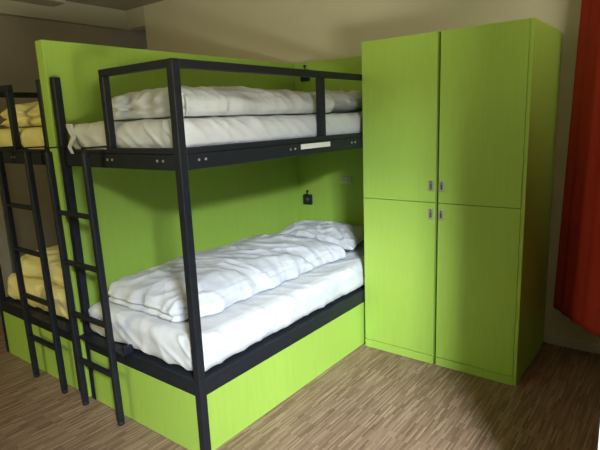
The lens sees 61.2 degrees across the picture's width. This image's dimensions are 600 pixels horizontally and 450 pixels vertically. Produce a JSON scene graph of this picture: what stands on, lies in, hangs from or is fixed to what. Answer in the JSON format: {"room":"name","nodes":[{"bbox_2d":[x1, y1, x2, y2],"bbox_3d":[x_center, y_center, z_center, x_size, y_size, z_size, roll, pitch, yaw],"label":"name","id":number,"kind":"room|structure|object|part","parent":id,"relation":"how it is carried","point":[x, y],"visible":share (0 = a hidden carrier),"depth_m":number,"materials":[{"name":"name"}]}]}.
{"room":"dormitory","nodes":[
{"label":"dormitory","id":0,"kind":"room"},
{"bbox_2d":[0,15,146,272],"bbox_3d":[-3.686,-0.472,3.765,0.130,2.810,7.150,7,15,37],"label":"wall","id":1,"kind":"structure","parent":0,"point":[19,69],"depth_m":4.96,"materials":[{"name":"grey paint"}]},
{"bbox_2d":[0,196,12,296],"bbox_3d":[-3.189,-0.261,4.299,0.045,2.140,1.180,7,15,37],"label":"door","id":2,"kind":"structure","parent":1,"relation":"in","point":[5,261],"depth_m":4.84,"materials":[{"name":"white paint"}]},
{"bbox_2d":[9,0,65,6],"bbox_3d":[-3.102,-1.919,3.886,0.240,0.075,2.580,7,15,37],"label":"trim","id":3,"kind":"structure","parent":1,"relation":"attached to","point":[52,3],"depth_m":4.77,"materials":[{"name":"paint"}]},
{"bbox_2d":[0,0,127,29],"bbox_3d":[-3.885,-1.673,3.149,0.070,0.195,6.400,7,15,37],"label":"trim","id":4,"kind":"structure","parent":1,"relation":"attached to","point":[68,12],"depth_m":5.12,"materials":[{"name":"paint"}]},
{"bbox_2d":[66,0,162,10],"bbox_3d":[-1.535,-1.658,1.953,6.700,0.080,7.400,7,15,37],"label":"ceiling","id":5,"kind":"structure","parent":0,"point":[125,5],"depth_m":5.23,"materials":[{"name":"paint"}]},
{"bbox_2d":[553,0,599,337],"bbox_3d":[1.702,-0.594,2.658,0.166,2.480,0.869,-6,12,-17],"label":"curtain","id":6,"kind":"object","parent":5,"relation":"hanging from","point":[577,284],"visible":1,"depth_m":2.93,"materials":[{"name":"red fabric"}]},
{"bbox_2d":[0,296,599,449],"bbox_3d":[-1.423,1.159,2.539,6.700,0.060,7.400,7,15,37],"label":"floor","id":7,"kind":"structure","parent":0,"point":[371,398],"depth_m":2.76,"materials":[{"name":"brown laminate"}]},
{"bbox_2d":[0,79,79,390],"bbox_3d":[-1.126,-0.121,3.997,1.020,1.829,2.093,7,15,37],"label":"bunk bed","id":8,"kind":"object","parent":7,"relation":"on","point":[13,324],"visible":0.18,"depth_m":3.25,"materials":[{"name":"metal"}]},
{"bbox_3d":[-2.136,0.022,3.500,0.040,1.829,0.040,7,15,37],"label":"bed post","id":9,"kind":"part","parent":8,"relation":"part of","materials":[{"name":"metal"}]},
{"bbox_3d":[-1.917,-0.653,3.168,0.580,0.389,0.038,7,15,37],"label":"foot guard rail","id":10,"kind":"part","parent":8,"relation":"part of","materials":[{"name":"metal"}]},
{"bbox_3d":[-1.542,-0.872,4.146,0.036,0.388,2.010,7,15,37],"label":"guard rail","id":11,"kind":"part","parent":8,"relation":"part of","materials":[{"name":"metal"}]},
{"bbox_2d":[0,126,43,148],"bbox_3d":[-1.150,-0.707,3.872,0.950,0.149,2.022,7,15,37],"label":"mattress","id":12,"kind":"object","parent":8,"relation":"on","point":[29,136],"visible":0.03,"depth_m":3.01,"materials":[{"name":"beige fabric"}]},
{"bbox_2d":[1,101,41,126],"bbox_3d":[-1.266,-0.816,3.618,0.827,0.176,1.479,7,15,37],"label":"duvet","id":13,"kind":"object","parent":12,"relation":"on","point":[28,114],"visible":0.1,"depth_m":3.08,"materials":[{"name":"beige fabric"}]},
{"bbox_3d":[-1.766,-0.412,3.106,0.940,0.068,0.036,7,15,37],"label":"bed rail","id":14,"kind":"part","parent":8,"relation":"part of","materials":[{"name":"metal"}]},
{"bbox_2d":[0,146,70,393],"bbox_3d":[-1.543,0.274,3.044,0.464,1.476,0.148,7,15,37],"label":"ladder","id":15,"kind":"object","parent":8,"relation":"attached to","point":[51,320],"visible":0.9,"depth_m":3.02,"materials":[{"name":"metal"}]},
{"bbox_3d":[-1.741,0.265,3.136,0.030,1.437,0.053,7,15,37],"label":"ladder rail","id":16,"kind":"part","parent":15,"relation":"part of","materials":[{"name":"metal"}]},
{"bbox_3d":[-1.460,0.298,2.923,0.030,1.437,0.053,7,15,37],"label":"ladder rail","id":17,"kind":"part","parent":15,"relation":"part of","materials":[{"name":"metal"}]},
{"bbox_3d":[-1.726,0.612,3.319,0.940,0.081,0.034,7,15,37],"label":"bed rail","id":18,"kind":"part","parent":8,"relation":"part of","materials":[{"name":"metal"}]},
{"bbox_2d":[7,273,68,319],"bbox_3d":[-1.109,0.294,4.080,0.952,0.187,2.016,7,15,37],"label":"mattress","id":19,"kind":"object","parent":8,"relation":"on","point":[34,286],"visible":0.12,"depth_m":3.32,"materials":[{"name":"beige fabric"}]},
{"bbox_2d":[20,245,63,286],"bbox_3d":[-1.266,0.154,3.855,0.931,0.192,1.469,7,15,37],"label":"duvet","id":20,"kind":"object","parent":19,"relation":"on","point":[31,265],"visible":0.12,"depth_m":3.41,"materials":[{"name":"beige fabric"}]},
{"bbox_3d":[-1.720,0.808,3.357,0.940,0.316,0.026,7,15,37],"label":"board","id":21,"kind":"part","parent":8,"relation":"part of","materials":[{"name":"green laminate"}]},
{"bbox_3d":[-1.358,0.114,2.911,0.040,1.829,0.040,7,15,37],"label":"bed post","id":22,"kind":"part","parent":8,"relation":"part of","materials":[{"name":"metal"}]},
{"bbox_2d":[35,39,298,396],"bbox_3d":[-0.682,-0.162,3.642,0.073,2.020,2.097,7,15,37],"label":"partition panel","id":23,"kind":"object","parent":7,"relation":"on","point":[138,209],"visible":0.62,"depth_m":3.20,"materials":[{"name":"green laminate"}]},
{"bbox_2d":[49,58,365,449],"bbox_3d":[-0.239,-0.016,3.325,0.991,1.829,2.093,7,15,37],"label":"bunk bed","id":24,"kind":"object","parent":7,"relation":"on","point":[197,409],"visible":0.66,"depth_m":2.60,"materials":[{"name":"metal"}]},
{"bbox_3d":[-1.238,0.128,2.820,0.040,1.829,0.040,7,15,37],"label":"bed post","id":25,"kind":"part","parent":24,"relation":"part of","materials":[{"name":"metal"}]},
{"bbox_2d":[44,146,132,425],"bbox_3d":[-1.085,0.328,2.697,0.438,1.476,0.148,7,15,37],"label":"ladder","id":26,"kind":"object","parent":24,"relation":"attached to","point":[108,344],"visible":0.96,"depth_m":2.66,"materials":[{"name":"metal"}]},
{"bbox_3d":[-1.273,0.320,2.781,0.030,1.437,0.053,7,15,37],"label":"ladder rail","id":27,"kind":"part","parent":26,"relation":"part of","materials":[{"name":"metal"}]},
{"bbox_3d":[-0.994,0.353,2.570,0.030,1.437,0.053,7,15,37],"label":"ladder rail","id":28,"kind":"part","parent":26,"relation":"part of","materials":[{"name":"metal"}]},
{"bbox_3d":[-0.881,-0.308,2.435,0.908,0.068,0.036,7,15,37],"label":"bed rail","id":29,"kind":"part","parent":24,"relation":"part of","materials":[{"name":"metal"}]},
{"bbox_3d":[-0.727,-0.513,2.267,0.501,0.389,0.038,7,15,37],"label":"foot guard rail","id":30,"kind":"part","parent":24,"relation":"part of","materials":[{"name":"metal"}]},
{"bbox_3d":[-0.840,0.717,2.648,0.908,0.081,0.034,7,15,37],"label":"bed rail","id":31,"kind":"part","parent":24,"relation":"part of","materials":[{"name":"metal"}]},
{"bbox_3d":[-0.834,0.912,2.686,0.908,0.316,0.026,7,15,37],"label":"board","id":32,"kind":"part","parent":24,"relation":"part of","materials":[{"name":"green laminate"}]},
{"bbox_3d":[-0.485,0.217,2.250,0.040,1.829,0.040,7,15,37],"label":"bed post","id":33,"kind":"part","parent":24,"relation":"part of","materials":[{"name":"metal"}]},
{"bbox_2d":[66,112,362,153],"bbox_3d":[-0.294,-0.605,3.197,0.965,0.162,2.062,7,15,37],"label":"mattress","id":34,"kind":"object","parent":24,"relation":"on","point":[199,131],"visible":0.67,"depth_m":2.51,"materials":[{"name":"white fabric"}]},
{"bbox_2d":[111,86,334,119],"bbox_3d":[-0.396,-0.695,2.869,0.690,0.156,1.314,7,15,37],"label":"duvet","id":35,"kind":"object","parent":34,"relation":"on","point":[201,101],"visible":0.77,"depth_m":2.46,"materials":[{"name":"white fabric"}]},
{"bbox_2d":[325,89,361,113],"bbox_3d":[0.184,-0.890,3.659,0.741,0.178,0.576,7,15,37],"label":"pillow","id":36,"kind":"object","parent":34,"relation":"on","point":[345,102],"visible":0.24,"depth_m":3.38,"materials":[{"name":"white fabric"}]},
{"bbox_2d":[88,243,364,371],"bbox_3d":[-0.237,0.392,3.415,0.982,0.193,2.055,7,15,37],"label":"mattress","id":37,"kind":"object","parent":24,"relation":"on","point":[245,323],"visible":0.38,"depth_m":2.70,"materials":[{"name":"white fabric"}]},
{"bbox_2d":[108,234,345,322],"bbox_3d":[-0.401,0.239,3.264,0.803,0.176,1.537,7,15,37],"label":"duvet","id":38,"kind":"object","parent":37,"relation":"on","point":[230,274],"visible":0.96,"depth_m":2.91,"materials":[{"name":"white fabric"}]},
{"bbox_2d":[277,220,363,249],"bbox_3d":[0.180,0.067,4.020,0.780,0.159,0.450,6,14,34],"label":"pillow","id":39,"kind":"object","parent":37,"relation":"on","point":[345,235],"visible":0.68,"depth_m":3.90,"materials":[{"name":"white fabric"}]},
{"bbox_3d":[0.109,-0.677,2.896,0.036,0.388,2.010,7,15,37],"label":"guard rail","id":40,"kind":"part","parent":24,"relation":"part of","materials":[{"name":"metal"}]},
{"bbox_3d":[0.118,-0.453,2.942,0.036,0.068,2.010,7,15,37],"label":"bed rail","id":41,"kind":"part","parent":24,"relation":"part of","materials":[{"name":"metal"}]},
{"bbox_3d":[0.159,0.572,3.155,0.034,0.081,2.010,7,15,37],"label":"bed rail","id":42,"kind":"part","parent":24,"relation":"part of","materials":[{"name":"metal"}]},
{"bbox_3d":[0.157,0.766,3.203,0.024,0.316,2.010,7,15,37],"label":"board","id":43,"kind":"part","parent":24,"relation":"part of","materials":[{"name":"green laminate"}]},
{"bbox_3d":[0.091,-0.451,2.873,0.005,0.028,0.280,7,15,37],"label":"label plate","id":44,"kind":"part","parent":24,"relation":"part of","materials":[{"name":"white plastic"}]},
{"bbox_2d":[362,31,440,363],"bbox_3d":[0.797,-0.176,3.428,0.494,2.020,0.616,7,15,37],"label":"locker","id":45,"kind":"object","parent":7,"relation":"on","point":[401,75],"visible":0.78,"depth_m":3.17,"materials":[{"name":"green laminate"}]},
{"bbox_3d":[0.639,0.328,3.297,0.494,0.988,0.018,7,15,37],"label":"door","id":46,"kind":"part","parent":45,"relation":"part of","materials":[{"name":"green laminate"}]},
{"bbox_3d":[0.600,-0.635,3.097,0.494,0.972,0.018,7,15,37],"label":"door","id":47,"kind":"part","parent":45,"relation":"part of","materials":[{"name":"green laminate"}]},
{"bbox_3d":[0.994,-0.157,3.296,0.020,2.020,0.588,7,15,37],"label":"panel","id":48,"kind":"part","parent":45,"relation":"part of","materials":[{"name":"green laminate"}]},
{"bbox_2d":[293,32,562,343],"bbox_3d":[0.784,-0.272,3.888,2.085,2.020,0.100,7,15,37],"label":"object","id":49,"kind":"object","parent":7,"relation":"on","point":[333,200],"visible":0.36,"depth_m":4.15,"materials":[{"name":"green laminate"}]},
{"bbox_2d":[300,65,309,80],"bbox_3d":[0.039,-1.245,4.159,0.088,0.124,0.026,7,15,37],"label":"reading lamp","id":50,"kind":"object","parent":49,"relation":"attached to","point":[304,66],"visible":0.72,"depth_m":4.15,"materials":[{"name":"black metal"}]},
{"bbox_2d":[303,190,312,204],"bbox_3d":[0.066,-0.239,4.379,0.088,0.124,0.026,7,15,37],"label":"reading lamp","id":51,"kind":"object","parent":49,"relation":"attached to","point":[307,198],"visible":1,"depth_m":4.37,"materials":[{"name":"black plastic"}]},
{"bbox_2d":[340,176,351,183],"bbox_3d":[0.373,-0.364,4.117,0.110,0.056,0.011,7,15,37],"label":"wall socket","id":52,"kind":"object","parent":49,"relation":"attached to","point":[348,180],"visible":1,"depth_m":4.11,"materials":[{"name":"plastic"}]},
{"bbox_2d":[435,17,559,385],"bbox_3d":[1.203,-0.129,3.121,0.489,2.020,0.616,7,15,37],"label":"locker","id":53,"kind":"object","parent":7,"relation":"on","point":[498,81],"visible":1,"depth_m":2.88,"materials":[{"name":"green laminate"}]},
{"bbox_3d":[1.035,0.374,2.997,0.467,0.988,0.018,7,15,37],"label":"door","id":54,"kind":"part","parent":53,"relation":"part of","materials":[{"name":"green laminate"}]},
{"bbox_3d":[0.997,-0.588,2.796,0.467,0.972,0.018,7,15,37],"label":"door","id":55,"kind":"part","parent":53,"relation":"part of","materials":[{"name":"green laminate"}]},
{"bbox_3d":[1.391,-0.108,2.983,0.020,2.020,0.608,7,15,37],"label":"panel","id":56,"kind":"part","parent":53,"relation":"part of","materials":[{"name":"green laminate"}]},
{"bbox_2d":[143,0,599,344],"bbox_3d":[0.647,-0.704,4.051,5.580,2.810,0.140,7,15,37],"label":"wall","id":57,"kind":"structure","parent":0,"point":[279,31],"depth_m":3.98,"materials":[{"name":"beige paint"}]},
{"bbox_2d":[125,6,144,31],"bbox_3d":[-1.772,-2.262,5.580,0.390,0.195,0.140,7,15,37],"label":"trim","id":58,"kind":"structure","parent":57,"relation":"attached to","point":[135,18],"depth_m":5.52,"materials":[{"name":"paint"}]},
{"bbox_2d":[545,334,599,353],"bbox_3d":[2.197,0.840,3.103,1.290,0.055,0.015,7,15,37],"label":"baseboard","id":59,"kind":"structure","parent":57,"relation":"attached to","point":[593,348],"depth_m":3.38,"materials":[{"name":"white paint"}]}
]}

